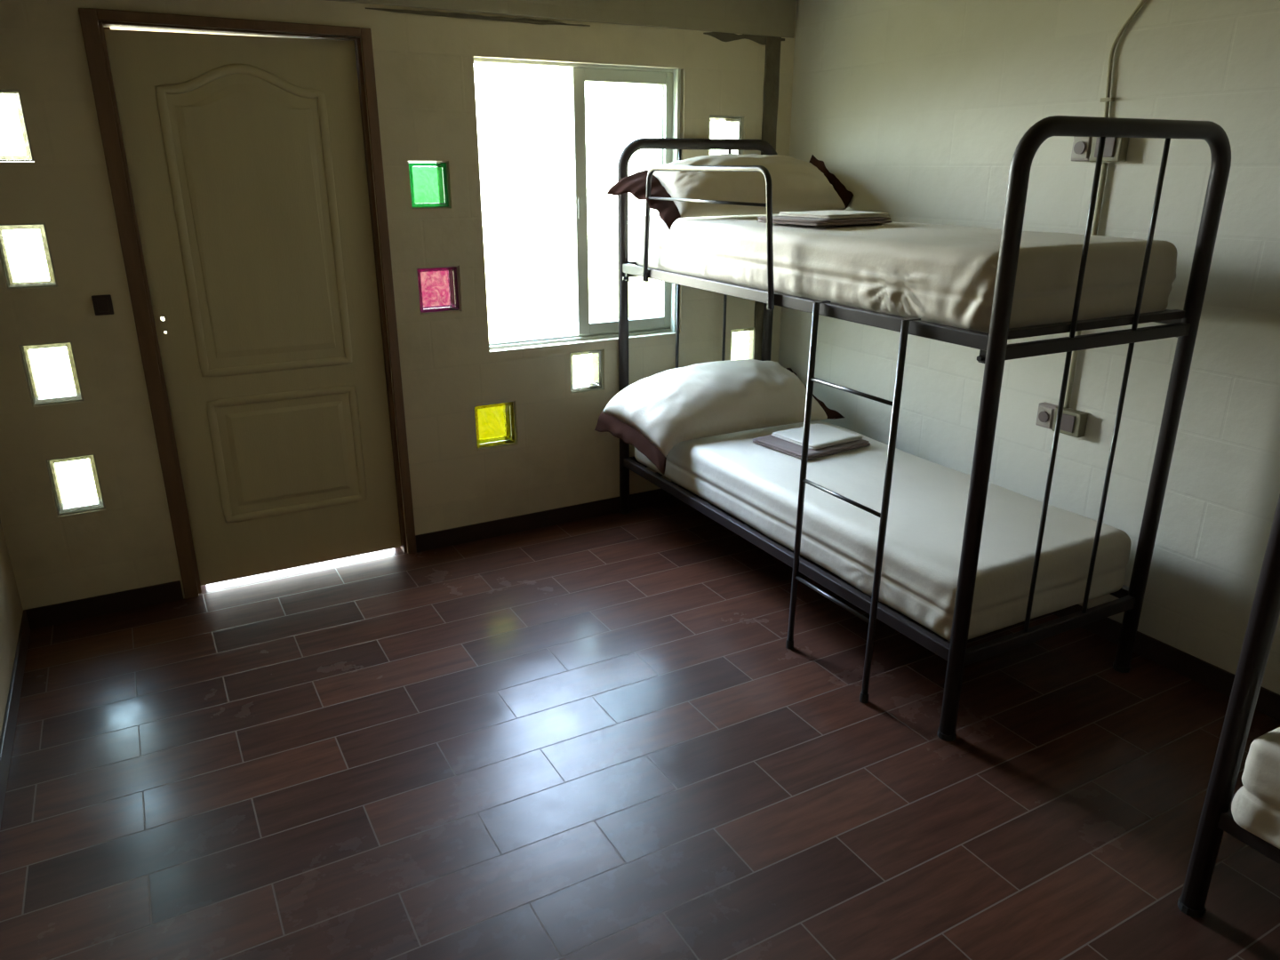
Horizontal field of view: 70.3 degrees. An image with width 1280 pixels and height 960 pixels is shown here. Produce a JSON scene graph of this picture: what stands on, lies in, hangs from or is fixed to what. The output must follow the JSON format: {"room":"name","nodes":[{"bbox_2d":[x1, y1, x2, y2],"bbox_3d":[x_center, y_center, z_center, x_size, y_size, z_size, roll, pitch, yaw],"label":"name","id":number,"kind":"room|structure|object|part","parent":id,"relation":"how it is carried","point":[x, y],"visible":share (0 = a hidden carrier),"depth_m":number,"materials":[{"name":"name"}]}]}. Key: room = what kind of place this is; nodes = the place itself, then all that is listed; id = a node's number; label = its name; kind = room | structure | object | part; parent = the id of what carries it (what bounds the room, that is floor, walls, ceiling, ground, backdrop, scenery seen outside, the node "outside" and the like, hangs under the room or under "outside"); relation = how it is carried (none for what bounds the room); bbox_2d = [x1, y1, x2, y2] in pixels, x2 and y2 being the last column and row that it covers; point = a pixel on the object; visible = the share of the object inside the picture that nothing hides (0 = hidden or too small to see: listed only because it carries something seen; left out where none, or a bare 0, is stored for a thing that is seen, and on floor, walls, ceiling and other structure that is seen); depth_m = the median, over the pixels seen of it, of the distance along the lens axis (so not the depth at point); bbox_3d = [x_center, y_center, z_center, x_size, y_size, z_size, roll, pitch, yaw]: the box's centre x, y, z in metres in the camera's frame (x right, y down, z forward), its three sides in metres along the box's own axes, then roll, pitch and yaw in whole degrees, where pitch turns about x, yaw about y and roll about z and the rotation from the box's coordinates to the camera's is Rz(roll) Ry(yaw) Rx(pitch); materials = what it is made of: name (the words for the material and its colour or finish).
{"room":"dormitory","nodes":[
{"label":"dormitory","id":0,"kind":"room"},
{"bbox_2d":[0,520,23,738],"bbox_3d":[-0.886,0.295,0.507,0.160,2.310,5.800,-10,22,-28],"label":"wall","id":1,"kind":"structure","parent":0,"point":[11,608],"depth_m":2.99,"materials":[{"name":"beige paint"}]},
{"bbox_2d":[0,610,30,826],"bbox_3d":[-0.858,1.308,0.990,0.010,0.080,5.587,-10,22,-28],"label":"baseboard","id":2,"kind":"structure","parent":1,"relation":"attached to","point":[9,725],"depth_m":2.75,"materials":[{"name":"wood"}]},
{"bbox_2d":[0,0,796,609],"bbox_3d":[-0.801,-0.602,3.862,3.775,2.810,0.160,-10,22,-28],"label":"wall","id":3,"kind":"structure","parent":0,"point":[424,69],"depth_m":3.46,"materials":[{"name":"beige paint"}]},
{"bbox_2d":[0,89,34,161],"bbox_3d":[-2.046,-1.131,2.905,0.149,0.213,0.081,-10,22,-28],"label":"glass block","id":4,"kind":"object","parent":3,"relation":"in","point":[4,93],"visible":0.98,"depth_m":2.91,"materials":[{"name":"beige"}]},
{"bbox_2d":[0,223,57,288],"bbox_3d":[-2.049,-0.752,3.035,0.143,0.206,0.081,-10,22,-28],"label":"glass block","id":5,"kind":"object","parent":3,"relation":"in","point":[11,283],"visible":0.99,"depth_m":3.01,"materials":[{"name":"beige"}]},
{"bbox_2d":[18,341,84,406],"bbox_3d":[-2.047,-0.379,3.165,0.153,0.212,0.081,-10,22,-28],"label":"glass block","id":6,"kind":"object","parent":3,"relation":"in","point":[36,399],"visible":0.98,"depth_m":3.14,"materials":[{"name":"beige glass"}]},
{"bbox_2d":[45,454,105,515],"bbox_3d":[-2.046,0.005,3.299,0.150,0.212,0.081,-10,22,-28],"label":"glass block","id":7,"kind":"object","parent":3,"relation":"in","point":[62,508],"visible":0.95,"depth_m":3.28,"materials":[{"name":"beige"}]},
{"bbox_2d":[91,294,113,315],"bbox_3d":[-1.851,-0.603,3.131,0.058,0.068,0.017,-10,22,-28],"label":"light switch","id":8,"kind":"object","parent":3,"relation":"attached to","point":[102,304],"visible":1,"depth_m":3.13,"materials":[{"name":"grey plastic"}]},
{"bbox_2d":[23,580,183,629],"bbox_3d":[-2.006,0.468,3.415,0.513,0.080,0.010,-10,22,-28],"label":"baseboard","id":9,"kind":"structure","parent":3,"relation":"attached to","point":[122,601],"depth_m":3.41,"materials":[{"name":"wood"}]},
{"bbox_2d":[78,8,416,599],"bbox_3d":[-1.415,-0.610,3.487,0.918,2.075,0.170,-10,22,-28],"label":"door","id":10,"kind":"structure","parent":3,"relation":"in","point":[238,162],"depth_m":3.40,"materials":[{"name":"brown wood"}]},
{"bbox_3d":[-1.722,-0.557,3.288,0.029,0.130,0.002,-10,22,-28],"label":"lock plate","id":11,"kind":"part","parent":10,"relation":"part of","materials":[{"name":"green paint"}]},
{"bbox_3d":[-1.398,-0.939,3.349,0.559,1.090,0.016,-10,22,-28],"label":"panel moulding","id":12,"kind":"part","parent":10,"relation":"part of","materials":[{"name":"green paint"}]},
{"bbox_3d":[-1.398,-0.106,3.638,0.559,0.502,0.016,-10,22,-28],"label":"panel moulding","id":13,"kind":"part","parent":10,"relation":"part of","materials":[{"name":"green paint"}]},
{"bbox_2d":[408,160,450,208],"bbox_3d":[-0.847,-1.170,3.603,0.160,0.176,0.081,-10,22,-28],"label":"glass block","id":14,"kind":"object","parent":3,"relation":"in","point":[429,187],"visible":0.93,"depth_m":3.58,"materials":[{"name":"green glass"}]},
{"bbox_2d":[416,265,461,314],"bbox_3d":[-0.840,-0.787,3.739,0.176,0.186,0.081,-10,22,-28],"label":"glass block","id":15,"kind":"object","parent":3,"relation":"in","point":[438,287],"visible":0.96,"depth_m":3.71,"materials":[{"name":"pink glass"}]},
{"bbox_2d":[365,7,590,26],"bbox_3d":[-0.596,-1.770,3.478,0.900,0.018,0.006,-10,22,-28],"label":"trim","id":16,"kind":"structure","parent":3,"relation":"attached to","point":[421,12],"depth_m":3.46,"materials":[{"name":"brown wood"}]},
{"bbox_2d":[473,400,516,449],"bbox_3d":[-0.656,-0.253,4.033,0.190,0.199,0.081,-10,22,-28],"label":"glass block","id":17,"kind":"object","parent":3,"relation":"attached to","point":[495,423],"visible":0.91,"depth_m":4.01,"materials":[{"name":"yellow glass"}]},
{"bbox_2d":[415,485,698,552],"bbox_3d":[-0.136,0.125,4.405,1.926,0.080,0.010,-10,22,-28],"label":"baseboard","id":18,"kind":"structure","parent":3,"relation":"attached to","point":[500,527],"depth_m":4.21,"materials":[{"name":"wood"}]},
{"bbox_2d":[328,0,796,38],"bbox_3d":[-0.763,-1.828,3.355,3.362,0.159,0.014,-10,22,-28],"label":"beam","id":19,"kind":"structure","parent":3,"relation":"attached to","point":[770,18],"depth_m":3.79,"materials":[{"name":"paint"}]},
{"bbox_2d":[473,57,680,349],"bbox_3d":[-0.257,-1.187,3.967,0.956,1.151,0.115,-10,22,-28],"label":"window","id":20,"kind":"structure","parent":3,"relation":"in","point":[668,81],"depth_m":3.99,"materials":[{"name":"white metal"}]},
{"bbox_3d":[-0.263,-1.180,3.943,0.012,0.090,0.005,-10,22,-28],"label":"sash handle","id":21,"kind":"part","parent":20,"relation":"part of","materials":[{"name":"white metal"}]},
{"bbox_3d":[-0.080,-1.235,4.091,0.492,1.116,0.026,-10,22,-28],"label":"sliding sash","id":22,"kind":"part","parent":20,"relation":"part of","materials":[{"name":"white metal"}]},
{"bbox_3d":[-0.067,-1.225,4.064,0.496,1.116,0.026,-10,22,-28],"label":"sliding sash","id":23,"kind":"part","parent":20,"relation":"part of","materials":[{"name":"white metal"}]},
{"bbox_2d":[569,349,603,393],"bbox_3d":[-0.263,-0.508,4.178,0.169,0.190,0.081,-10,22,-28],"label":"glass block","id":24,"kind":"object","parent":3,"relation":"in","point":[597,356],"visible":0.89,"depth_m":4.18,"materials":[{"name":"beige glass"}]},
{"bbox_2d":[708,115,743,155],"bbox_3d":[0.372,-1.577,4.184,0.194,0.183,0.081,-10,22,-28],"label":"glass block","id":25,"kind":"object","parent":3,"relation":"in","point":[737,124],"visible":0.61,"depth_m":4.18,"materials":[{"name":"beige glass"}]},
{"bbox_2d":[729,327,753,359],"bbox_3d":[0.505,-0.675,4.576,0.188,0.198,0.081,-10,22,-28],"label":"glass block","id":26,"kind":"object","parent":3,"relation":"attached to","point":[750,329],"visible":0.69,"depth_m":4.60,"materials":[{"name":"beige glass"}]},
{"bbox_2d":[703,32,784,44],"bbox_3d":[0.468,-1.969,4.040,0.440,0.048,0.006,-10,22,-28],"label":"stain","id":27,"kind":"structure","parent":3,"relation":"attached to","point":[722,36],"depth_m":4.01,"materials":[{"name":"brown paint"}]},
{"bbox_2d":[752,35,781,360],"bbox_3d":[0.604,-1.026,4.444,0.084,2.070,0.012,-10,22,-28],"label":"trim","id":28,"kind":"structure","parent":3,"relation":"attached to","point":[772,46],"depth_m":4.20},
{"bbox_2d":[0,496,1279,959],"bbox_3d":[0.617,1.138,1.788,3.775,0.120,5.960,-10,22,-28],"label":"floor","id":29,"kind":"structure","parent":0,"point":[602,737],"depth_m":2.53,"materials":[{"name":"brown wood"}]},
{"bbox_2d":[785,300,920,703],"bbox_3d":[0.649,0.066,2.875,0.123,1.194,0.456,-10,21,-27],"label":"ladder","id":30,"kind":"object","parent":29,"relation":"on","point":[905,323],"visible":0.91,"depth_m":2.83,"materials":[{"name":"black metal"}]},
{"bbox_3d":[0.541,0.013,3.028,0.021,1.187,0.099,8,21,23],"label":"rail","id":31,"kind":"part","parent":30,"relation":"part of","materials":[{"name":"black metal"}]},
{"bbox_3d":[0.725,0.125,2.705,0.021,1.187,0.094,11,22,28],"label":"rail","id":32,"kind":"part","parent":30,"relation":"part of","materials":[{"name":"black metal"}]},
{"bbox_2d":[616,115,1231,741],"bbox_3d":[0.768,-0.412,3.462,0.866,1.713,2.138,-10,21,-27],"label":"bunk bed","id":33,"kind":"object","parent":29,"relation":"on","point":[1183,324],"visible":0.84,"depth_m":2.63,"materials":[{"name":"black metal"}]},
{"bbox_3d":[0.280,-0.145,4.529,0.777,0.040,0.024,-10,21,-27],"label":"rail","id":34,"kind":"part","parent":33,"relation":"part of","materials":[{"name":"black metal"}]},
{"bbox_3d":[0.280,-0.713,4.332,0.851,1.713,0.047,-10,21,-27],"label":"headboard frame","id":35,"kind":"part","parent":33,"relation":"part of","materials":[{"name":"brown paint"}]},
{"bbox_3d":[0.234,-0.930,3.390,0.020,0.462,0.921,-10,21,-26],"label":"guard rail","id":36,"kind":"part","parent":33,"relation":"part of","materials":[{"name":"metal"}]},
{"bbox_3d":[0.417,0.208,3.478,0.028,0.040,2.057,-10,21,-27],"label":"rail","id":37,"kind":"part","parent":33,"relation":"part of","materials":[{"name":"black metal"}]},
{"bbox_3d":[0.417,-0.647,3.182,0.028,0.040,2.057,-10,21,-27],"label":"rail","id":38,"kind":"part","parent":33,"relation":"part of","materials":[{"name":"black metal"}]},
{"bbox_2d":[634,419,1131,640],"bbox_3d":[0.782,0.038,3.615,0.798,0.231,2.027,-10,21,-26],"label":"mattress","id":39,"kind":"object","parent":33,"relation":"on","point":[756,484],"visible":0.7,"depth_m":3.02,"materials":[{"name":"beige fabric"}]},
{"bbox_2d":[594,359,844,474],"bbox_3d":[0.374,-0.336,4.134,1.082,0.397,0.438,-10,21,-27],"label":"pillow","id":40,"kind":"object","parent":39,"relation":"on","point":[654,413],"visible":0.98,"depth_m":3.95,"materials":[{"name":"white fabric"}]},
{"bbox_2d":[752,434,870,460],"bbox_3d":[0.718,-0.161,3.809,0.378,0.022,0.316,-13,23,-33],"label":"folded blanket","id":41,"kind":"object","parent":39,"relation":"on","point":[769,441],"visible":0.54,"depth_m":3.72,"materials":[{"name":"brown fabric"}]},
{"bbox_2d":[771,423,862,449],"bbox_3d":[0.745,-0.187,3.825,0.286,0.018,0.259,-13,23,-32],"label":"sheet","id":42,"kind":"object","parent":41,"relation":"on","point":[821,436],"visible":0.92,"depth_m":3.79,"materials":[{"name":"beige fabric"}]},
{"bbox_2d":[633,214,1177,333],"bbox_3d":[0.773,-0.820,3.321,0.795,0.228,2.015,-10,21,-27],"label":"mattress","id":43,"kind":"object","parent":33,"relation":"on","point":[946,275],"visible":0.87,"depth_m":2.63,"materials":[{"name":"beige fabric"}]},
{"bbox_2d":[606,153,853,230],"bbox_3d":[0.414,-1.271,3.871,1.094,0.360,0.316,-10,21,-27],"label":"pillow","id":44,"kind":"object","parent":43,"relation":"on","point":[797,185],"visible":0.89,"depth_m":3.76,"materials":[{"name":"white fabric"}]},
{"bbox_2d":[757,216,892,226],"bbox_3d":[0.673,-0.949,3.312,0.376,0.022,0.316,-13,23,-33],"label":"folded blanket","id":45,"kind":"object","parent":43,"relation":"on","point":[782,220],"visible":0.78,"depth_m":3.20,"materials":[{"name":"beige fabric"}]},
{"bbox_2d":[777,209,889,218],"bbox_3d":[0.708,-0.972,3.321,0.300,0.016,0.270,-13,23,-32],"label":"sheet","id":46,"kind":"object","parent":45,"relation":"on","point":[833,213],"visible":1,"depth_m":3.25,"materials":[{"name":"beige fabric"}]},
{"bbox_3d":[1.265,0.456,2.792,0.777,0.040,0.024,-10,21,-27],"label":"rail","id":47,"kind":"part","parent":33,"relation":"part of","materials":[{"name":"black metal"}]},
{"bbox_3d":[1.265,-0.112,2.595,0.851,1.713,0.047,-10,21,-27],"label":"footboard frame","id":48,"kind":"part","parent":33,"relation":"part of","materials":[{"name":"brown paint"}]},
{"bbox_3d":[1.265,-0.385,2.501,0.777,0.035,0.028,-10,21,-27],"label":"rail","id":49,"kind":"part","parent":33,"relation":"part of","materials":[{"name":"black metal"}]},
{"bbox_3d":[1.127,0.084,3.837,0.028,0.040,2.057,-10,21,-27],"label":"rail","id":50,"kind":"part","parent":33,"relation":"part of","materials":[{"name":"black metal"}]},
{"bbox_3d":[1.127,-0.771,3.541,0.028,0.040,2.057,-10,21,-27],"label":"rail","id":51,"kind":"part","parent":33,"relation":"part of","materials":[{"name":"black metal"}]},
{"bbox_2d":[1177,494,1279,918],"bbox_3d":[2.097,0.407,1.097,0.866,1.713,2.138,-10,21,-27],"label":"bunk bed","id":52,"kind":"object","parent":29,"relation":"on","point":[1216,818],"visible":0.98,"depth_m":1.90,"materials":[{"name":"grey paint"}]},
{"bbox_3d":[1.746,1.027,1.113,0.028,0.040,2.057,-10,21,-27],"label":"rail","id":53,"kind":"part","parent":52,"relation":"part of","materials":[{"name":"black metal"}]},
{"bbox_2d":[1231,727,1279,848],"bbox_3d":[2.077,0.850,1.238,0.845,0.232,2.023,-10,21,-27],"label":"mattress","id":54,"kind":"object","parent":52,"relation":"on","point":[1255,806],"visible":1,"depth_m":1.85,"materials":[{"name":"beige fabric"}]},
{"bbox_2d":[778,0,1279,694],"bbox_3d":[2.198,-0.270,2.140,0.160,2.310,5.800,-10,22,-28],"label":"wall","id":55,"kind":"structure","parent":0,"point":[921,109],"depth_m":3.08,"materials":[{"name":"beige paint"}]},
{"bbox_2d":[1035,401,1087,437],"bbox_3d":[1.502,-0.216,3.247,0.046,0.086,0.180,-10,22,-28],"label":"wall socket","id":56,"kind":"object","parent":55,"relation":"attached to","point":[1074,422],"visible":0.82,"depth_m":3.21,"materials":[{"name":"grey plastic"}]},
{"bbox_2d":[1060,413,1075,432],"bbox_3d":[1.503,-0.203,3.207,0.006,0.060,0.066,-10,22,-28],"label":"rocker switch","id":57,"kind":"object","parent":56,"relation":"attached to","point":[1068,425],"depth_m":3.19,"materials":[{"name":"grey plastic"}]},
{"bbox_2d":[1064,162,1108,407],"bbox_3d":[1.517,-0.646,3.096,0.024,0.822,0.048,-10,22,-28],"label":"conduit","id":58,"kind":"object","parent":55,"relation":"attached to","point":[1104,168],"visible":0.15,"depth_m":3.02,"materials":[{"name":"grey metal"}]},
{"bbox_2d":[1071,136,1129,161],"bbox_3d":[1.495,-1.083,2.962,0.046,0.086,0.180,-10,22,-28],"label":"wall socket","id":59,"kind":"object","parent":55,"relation":"attached to","point":[1084,148],"visible":0.7,"depth_m":2.94,"materials":[{"name":"grey plastic"}]},
{"bbox_2d":[1094,136,1115,157],"bbox_3d":[1.495,-1.070,2.922,0.006,0.060,0.066,-10,22,-28],"label":"rocker switch","id":60,"kind":"object","parent":59,"relation":"attached to","point":[1109,148],"depth_m":2.91,"materials":[{"name":"grey plastic"}]},
{"bbox_2d":[1099,0,1146,117],"bbox_3d":[1.534,-1.401,2.809,0.018,0.608,0.159,-10,22,-28],"label":"conduit","id":61,"kind":"object","parent":55,"relation":"attached to","point":[1108,99],"visible":0.94,"depth_m":2.89,"materials":[{"name":"grey metal"}]},
{"bbox_2d":[1050,603,1279,720],"bbox_3d":[2.075,0.768,2.548,0.010,0.080,5.598,-10,22,-28],"label":"baseboard","id":62,"kind":"structure","parent":55,"relation":"attached to","point":[1206,674],"depth_m":3.02,"materials":[{"name":"wood"}]}
]}

